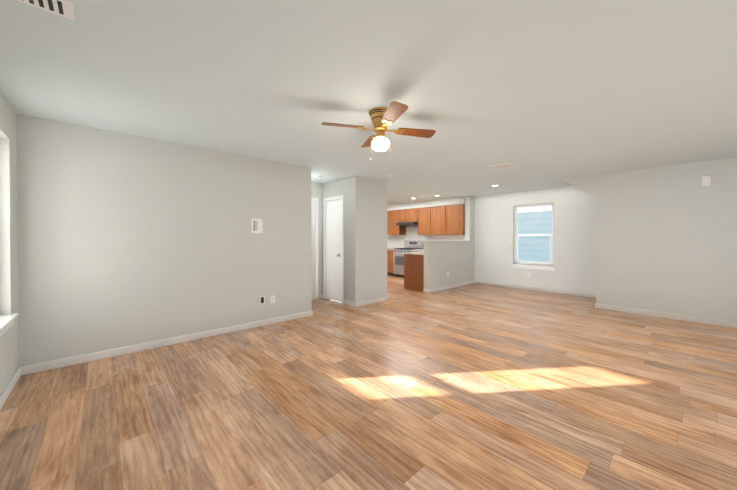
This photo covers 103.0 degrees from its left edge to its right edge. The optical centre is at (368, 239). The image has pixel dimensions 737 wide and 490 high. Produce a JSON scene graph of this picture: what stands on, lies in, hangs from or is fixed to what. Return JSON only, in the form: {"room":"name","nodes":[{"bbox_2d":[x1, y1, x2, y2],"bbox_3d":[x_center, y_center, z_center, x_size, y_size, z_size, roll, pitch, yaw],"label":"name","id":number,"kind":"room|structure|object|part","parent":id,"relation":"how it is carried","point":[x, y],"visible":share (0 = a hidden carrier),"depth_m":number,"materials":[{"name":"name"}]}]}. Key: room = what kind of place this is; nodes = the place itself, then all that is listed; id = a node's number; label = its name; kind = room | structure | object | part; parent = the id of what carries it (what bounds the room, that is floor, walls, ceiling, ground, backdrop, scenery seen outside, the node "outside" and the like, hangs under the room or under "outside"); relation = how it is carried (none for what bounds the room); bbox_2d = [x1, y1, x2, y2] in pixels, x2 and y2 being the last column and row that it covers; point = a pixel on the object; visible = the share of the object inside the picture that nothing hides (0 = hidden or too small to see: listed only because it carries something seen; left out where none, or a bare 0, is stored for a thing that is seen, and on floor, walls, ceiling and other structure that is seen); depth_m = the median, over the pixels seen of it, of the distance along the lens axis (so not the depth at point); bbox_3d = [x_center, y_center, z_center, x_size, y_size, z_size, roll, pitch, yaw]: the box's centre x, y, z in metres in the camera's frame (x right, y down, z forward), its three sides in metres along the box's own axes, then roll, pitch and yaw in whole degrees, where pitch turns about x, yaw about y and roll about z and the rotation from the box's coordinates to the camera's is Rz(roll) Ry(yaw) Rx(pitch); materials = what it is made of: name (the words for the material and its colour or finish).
{"room":"empty living room","nodes":[
{"label":"empty living room","id":0,"kind":"room"},
{"bbox_2d":[0,90,18,395],"bbox_3d":[-1.254,0.070,0.406,0.150,2.440,6.380,0,1,-42],"label":"wall","id":1,"kind":"structure","parent":0,"point":[9,352],"depth_m":2.49,"materials":[{"name":"white paint"}]},
{"bbox_2d":[0,313,18,336],"bbox_3d":[-2.862,0.686,2.267,0.110,0.091,0.700,0,1,-42],"label":"window sill","id":2,"kind":"structure","parent":1,"relation":"attached to","point":[6,322],"depth_m":2.35,"materials":[{"name":"white wood"}]},
{"bbox_2d":[0,366,21,409],"bbox_3d":[-1.204,1.247,0.481,0.014,0.085,6.110,0,1,-42],"label":"baseboard","id":3,"kind":"structure","parent":1,"relation":"attached to","point":[5,394],"depth_m":2.42,"materials":[{"name":"white wood"}]},
{"bbox_2d":[17,114,311,366],"bbox_3d":[-2.144,0.045,3.828,3.140,2.440,0.120,0,1,-42],"label":"wall","id":4,"kind":"structure","parent":0,"point":[124,240],"depth_m":3.36,"materials":[{"name":"white paint"}]},
{"bbox_2d":[22,310,312,374],"bbox_3d":[-2.083,1.223,3.802,3.124,0.085,0.014,0,1,-42],"label":"baseboard","id":5,"kind":"structure","parent":4,"relation":"attached to","point":[48,365],"depth_m":3.37,"materials":[{"name":"white wood"}]},
{"bbox_2d":[251,218,262,232],"bbox_3d":[-1.608,-0.197,4.226,0.160,0.210,0.011,0,1,-42],"label":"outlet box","id":6,"kind":"object","parent":4,"relation":"attached to","point":[256,225],"visible":1,"depth_m":4.22,"materials":[{"name":"white plastic"}]},
{"bbox_2d":[260,296,264,303],"bbox_3d":[-1.554,0.887,4.285,0.070,0.114,0.006,0,1,-42],"label":"outlet","id":7,"kind":"object","parent":4,"relation":"attached to","point":[262,299],"visible":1,"depth_m":4.28,"materials":[{"name":"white plastic"}]},
{"bbox_2d":[270,295,274,302],"bbox_3d":[-1.435,0.896,4.392,0.070,0.114,0.010,0,1,-42],"label":"outlet","id":8,"kind":"object","parent":4,"relation":"attached to","point":[272,299],"visible":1,"depth_m":4.39,"materials":[{"name":"white plastic"}]},
{"bbox_2d":[311,182,322,299],"bbox_3d":[-1.822,0.033,5.554,2.440,2.440,0.120,0,1,-42],"label":"wall","id":9,"kind":"structure","parent":0,"point":[316,190],"depth_m":6.20,"materials":[{"name":"white paint"}]},
{"bbox_2d":[311,201,315,298],"bbox_3d":[-1.381,0.217,5.866,0.740,2.043,0.012,0,1,-42],"label":"hall door","id":10,"kind":"structure","parent":9,"relation":"in","point":[313,240],"depth_m":6.08,"materials":[{"name":"white wood"}]},
{"bbox_2d":[311,195,343,303],"bbox_3d":[-1.051,0.192,5.689,1.120,2.120,0.720,0,1,-42],"label":"door frame","id":11,"kind":"structure","parent":9,"relation":"attached to","point":[340,197],"depth_m":6.12,"materials":[{"name":"white wood"}]},
{"bbox_2d":[0,275,736,489],"bbox_3d":[0.721,1.290,4.551,9.400,0.060,10.400,0,1,-42],"label":"floor","id":12,"kind":"structure","parent":0,"point":[474,386],"depth_m":2.25,"materials":[{"name":"brown wood"}]},
{"bbox_2d":[344,299,353,305],"bbox_3d":[-0.374,1.210,5.596,0.014,0.085,0.320,0,1,-42],"label":"baseboard","id":13,"kind":"structure","parent":12,"relation":"on","point":[346,302],"depth_m":5.59,"materials":[{"name":"white wood"}]},
{"bbox_2d":[323,176,386,301],"bbox_3d":[-1.098,0.022,7.024,0.850,2.440,3.480,0,1,-42],"label":"wall block","id":14,"kind":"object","parent":12,"relation":"on","point":[365,238],"visible":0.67,"depth_m":5.67,"materials":[{"name":"white paint"}]},
{"bbox_2d":[326,200,340,301],"bbox_3d":[-0.721,0.221,5.970,0.108,2.030,0.538,0,1,-42],"label":"closet door","id":15,"kind":"structure","parent":14,"relation":"attached to","point":[333,239],"depth_m":5.99,"materials":[{"name":"white wood"}]},
{"bbox_2d":[354,296,387,306],"bbox_3d":[0.073,1.209,5.736,0.864,0.085,0.014,0,1,-42],"label":"baseboard","id":16,"kind":"structure","parent":12,"relation":"on","point":[361,303],"depth_m":5.70,"materials":[{"name":"white wood"}]},
{"bbox_2d":[387,248,394,275],"bbox_3d":[0.714,0.761,10.324,0.624,0.915,1.032,0,1,-42],"label":"base cabinet","id":17,"kind":"object","parent":12,"relation":"on","point":[390,252],"visible":0.12,"depth_m":9.88,"materials":[{"name":"brown wood"}]},
{"bbox_2d":[393,240,423,277],"bbox_3d":[1.289,0.629,9.626,0.708,1.190,0.760,0,1,-42],"label":"range","id":18,"kind":"object","parent":12,"relation":"on","point":[398,258],"visible":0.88,"depth_m":9.57,"materials":[{"name":"silver metal"}]},
{"bbox_2d":[403,253,423,291],"bbox_3d":[1.656,0.800,7.671,1.495,0.876,0.608,0,1,-42],"label":"base cabinet","id":19,"kind":"object","parent":12,"relation":"on","point":[414,269],"depth_m":7.15,"materials":[{"name":"brown wood"}]},
{"bbox_2d":[411,249,422,252],"bbox_3d":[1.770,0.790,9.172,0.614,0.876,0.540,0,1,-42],"label":"countertop","id":20,"kind":"structure","parent":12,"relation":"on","point":[414,250],"depth_m":8.99,"materials":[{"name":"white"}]},
{"bbox_2d":[0,0,736,204],"bbox_3d":[0.721,-1.210,4.533,9.400,0.060,10.400,0,1,-42],"label":"ceiling","id":21,"kind":"structure","parent":0,"point":[545,94],"depth_m":2.15,"materials":[{"name":"white paint"}]},
{"bbox_2d":[16,0,74,20],"bbox_3d":[-1.623,-1.151,1.360,0.360,0.012,0.160,0,1,-42],"label":"ceiling vent","id":22,"kind":"object","parent":21,"relation":"in","point":[64,8],"visible":1,"depth_m":1.44,"materials":[{"name":"white metal"}]},
{"bbox_2d":[321,101,435,162],"bbox_3d":[0.110,-0.935,2.681,0.819,0.462,0.819,0,0,31],"label":"ceiling fan","id":23,"kind":"object","parent":21,"relation":"hanging from","point":[382,118],"visible":1,"depth_m":2.62,"materials":[{"name":"brown wood"}]},
{"bbox_3d":[0.110,-0.870,2.682,0.166,0.117,0.166,0,1,-42],"label":"globe","id":24,"kind":"part","parent":23,"relation":"part of","materials":[{"name":"white glass"}]},
{"bbox_2d":[488,162,517,169],"bbox_3d":[2.159,-1.173,4.692,0.340,0.016,0.340,0,1,-42],"label":"ceiling vent","id":25,"kind":"object","parent":21,"relation":"in","point":[503,165],"visible":1,"depth_m":4.68,"materials":[{"name":"white metal"}]},
{"bbox_2d":[387,196,464,210],"bbox_3d":[1.628,-1.113,9.530,0.335,0.205,3.430,0,1,-42],"label":"soffit","id":26,"kind":"structure","parent":0,"point":[436,202],"depth_m":9.04,"materials":[{"name":"white paint"}]},
{"bbox_2d":[424,196,474,288],"bbox_3d":[2.154,0.018,7.604,2.160,2.440,0.140,0,1,-42],"label":"wall","id":27,"kind":"structure","parent":0,"point":[441,259],"depth_m":7.55,"materials":[{"name":"white paint"}]},
{"bbox_2d":[422,240,469,242],"bbox_3d":[2.033,0.048,7.493,1.888,0.042,0.196,0,1,-42],"label":"trim","id":28,"kind":"structure","parent":27,"relation":"on","point":[445,241],"depth_m":7.26,"materials":[{"name":"white paint"}]},
{"bbox_2d":[427,280,474,292],"bbox_3d":[2.180,1.196,7.551,2.144,0.085,0.044,0,1,-42],"label":"baseboard","id":29,"kind":"structure","parent":27,"relation":"attached to","point":[469,282],"depth_m":7.40,"materials":[{"name":"white wood"}]},
{"bbox_2d":[387,186,596,293],"bbox_3d":[3.883,0.020,7.419,0.150,2.440,9.840,0,1,-42],"label":"wall","id":30,"kind":"structure","parent":0,"point":[575,235],"depth_m":7.07,"materials":[{"name":"white paint"}]},
{"bbox_2d":[387,212,390,234],"bbox_3d":[0.815,-0.582,10.416,0.340,0.860,0.429,0,1,-42],"label":"upper cabinet","id":31,"kind":"object","parent":30,"relation":"attached to","point":[388,213],"depth_m":10.27,"materials":[{"name":"brown wood"}]},
{"bbox_2d":[391,210,405,234],"bbox_3d":[1.024,-0.580,10.186,0.340,0.860,0.429,0,1,-42],"label":"upper cabinet","id":32,"kind":"object","parent":30,"relation":"attached to","point":[395,229],"depth_m":10.05,"materials":[{"name":"brown wood"}]},
{"bbox_2d":[399,209,406,221],"bbox_3d":[1.320,-0.793,9.859,0.340,0.430,0.441,0,1,-42],"label":"upper cabinet","id":33,"kind":"object","parent":30,"relation":"attached to","point":[402,213],"depth_m":9.78,"materials":[{"name":"brown wood"}]},
{"bbox_2d":[396,222,417,226],"bbox_3d":[1.365,-0.504,9.684,0.509,0.134,0.755,0,1,-42],"label":"range hood","id":34,"kind":"object","parent":30,"relation":"attached to","point":[409,224],"visible":0.77,"depth_m":9.55,"materials":[{"name":"black metal"}]},
{"bbox_2d":[407,208,414,221],"bbox_3d":[1.537,-0.791,9.620,0.340,0.430,0.441,0,1,-42],"label":"upper cabinet","id":35,"kind":"object","parent":30,"relation":"attached to","point":[410,212],"depth_m":9.53,"materials":[{"name":"brown wood"}]},
{"bbox_2d":[415,208,426,234],"bbox_3d":[1.879,-0.573,9.247,0.340,0.860,0.563,0,1,-42],"label":"upper cabinet","id":36,"kind":"object","parent":30,"relation":"attached to","point":[420,213],"depth_m":9.23,"materials":[{"name":"brown wood"}]},
{"bbox_2d":[427,206,442,234],"bbox_3d":[2.201,-0.571,8.893,0.340,0.860,0.655,0,1,-42],"label":"upper cabinet","id":37,"kind":"object","parent":30,"relation":"attached to","point":[434,215],"depth_m":8.84,"materials":[{"name":"brown wood"}]},
{"bbox_2d":[443,204,464,234],"bbox_3d":[2.553,-0.568,8.506,0.340,0.860,0.653,0,1,-42],"label":"upper cabinet","id":38,"kind":"object","parent":30,"relation":"attached to","point":[444,220],"depth_m":8.36,"materials":[{"name":"brown wood"}]},
{"bbox_2d":[511,264,555,270],"bbox_3d":[4.024,0.681,7.180,0.100,0.091,1.000,0,1,-42],"label":"window sill","id":39,"kind":"structure","parent":30,"relation":"attached to","point":[534,267],"depth_m":7.13,"materials":[{"name":"white wood"}]},
{"bbox_2d":[514,204,553,265],"bbox_3d":[4.080,-0.114,7.226,0.068,1.510,0.910,0,1,-42],"label":"window","id":40,"kind":"structure","parent":30,"relation":"in","point":[516,246],"depth_m":7.17,"materials":[{"name":"white plastic"}]},
{"bbox_2d":[514,203,553,266],"bbox_3d":[4.035,-0.115,7.185,0.050,1.504,0.894,0,1,-42],"label":"window blinds","id":41,"kind":"object","parent":40,"relation":"attached to","point":[543,246],"visible":0.9,"depth_m":7.18,"materials":[{"name":"white plastic"}]},
{"bbox_2d":[475,280,595,297],"bbox_3d":[5.024,1.207,6.052,0.014,0.085,6.030,0,1,-42],"label":"baseboard","id":42,"kind":"structure","parent":30,"relation":"attached to","point":[478,282],"depth_m":7.04,"materials":[{"name":"white wood"}]},
{"bbox_2d":[562,157,736,321],"bbox_3d":[5.064,0.041,4.465,0.120,2.440,3.640,0,1,-42],"label":"wall","id":43,"kind":"structure","parent":0,"point":[666,239],"depth_m":4.67,"materials":[{"name":"white paint"}]},
{"bbox_2d":[595,303,736,327],"bbox_3d":[5.188,1.220,4.237,0.014,0.085,3.064,0,1,-42],"label":"baseboard","id":44,"kind":"structure","parent":43,"relation":"attached to","point":[601,306],"depth_m":4.65,"materials":[{"name":"white wood"}]},
{"bbox_2d":[702,175,710,185],"bbox_3d":[5.043,-0.874,4.371,0.028,0.150,0.090,0,1,-42],"label":"sensor","id":45,"kind":"object","parent":43,"relation":"attached to","point":[706,180],"visible":0.98,"depth_m":4.36,"materials":[{"name":"white plastic"}]},
{"label":"outside","id":46,"kind":"structure","parent":0,"visible":0},
{"bbox_2d":[518,206,551,261],"bbox_3d":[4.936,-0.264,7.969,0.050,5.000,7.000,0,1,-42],"label":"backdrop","id":47,"kind":"structure","parent":46,"point":[543,225],"depth_m":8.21,"materials":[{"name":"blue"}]}
]}

